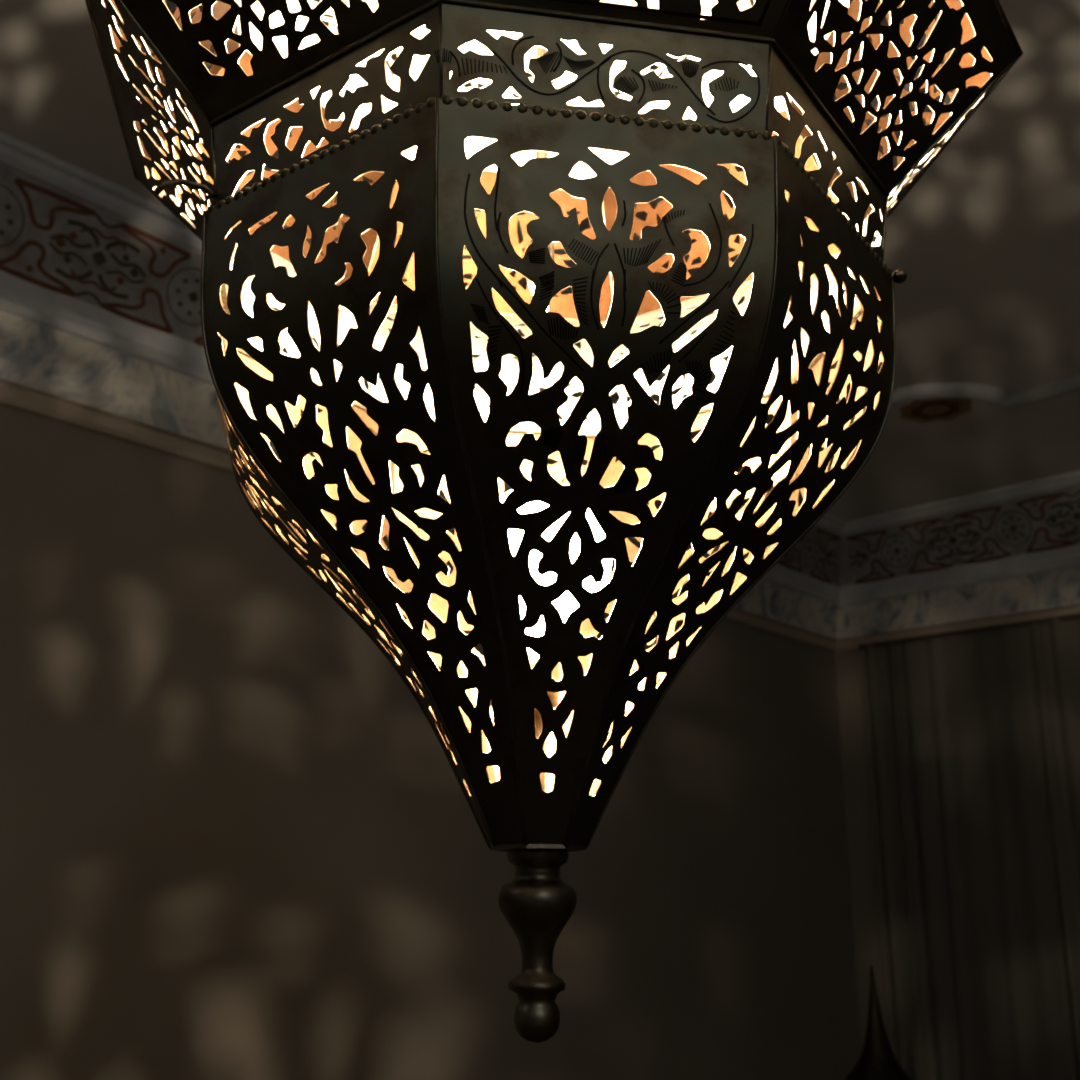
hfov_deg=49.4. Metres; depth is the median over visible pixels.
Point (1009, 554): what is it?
trim
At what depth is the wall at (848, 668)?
5.36 m
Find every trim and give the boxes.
[0,132,845,651]
[298,9,1079,408]
[836,471,1079,651]
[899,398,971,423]
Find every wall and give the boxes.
[0,404,861,1079]
[835,649,884,1048]
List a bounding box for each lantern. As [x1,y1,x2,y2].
[85,0,1022,1042]
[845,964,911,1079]
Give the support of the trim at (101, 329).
attached to the wall at (236, 843)
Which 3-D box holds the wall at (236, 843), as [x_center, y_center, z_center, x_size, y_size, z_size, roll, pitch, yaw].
[-1.345,0.711,2.516,0.120,3.260,8.059,-14,-22,40]
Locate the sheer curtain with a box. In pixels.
[858,613,1079,1079]
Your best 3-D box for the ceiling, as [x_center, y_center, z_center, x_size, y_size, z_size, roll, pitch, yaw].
[0.667,-1.419,1.250,5.534,0.120,8.299,-14,-22,40]
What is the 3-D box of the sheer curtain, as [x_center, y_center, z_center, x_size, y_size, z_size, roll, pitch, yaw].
[2.746,1.448,3.991,3.439,2.670,0.065,-14,-22,40]
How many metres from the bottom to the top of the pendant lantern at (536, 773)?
1.735 m
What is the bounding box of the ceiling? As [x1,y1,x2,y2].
[0,0,1079,521]
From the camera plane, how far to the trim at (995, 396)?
4.02 m

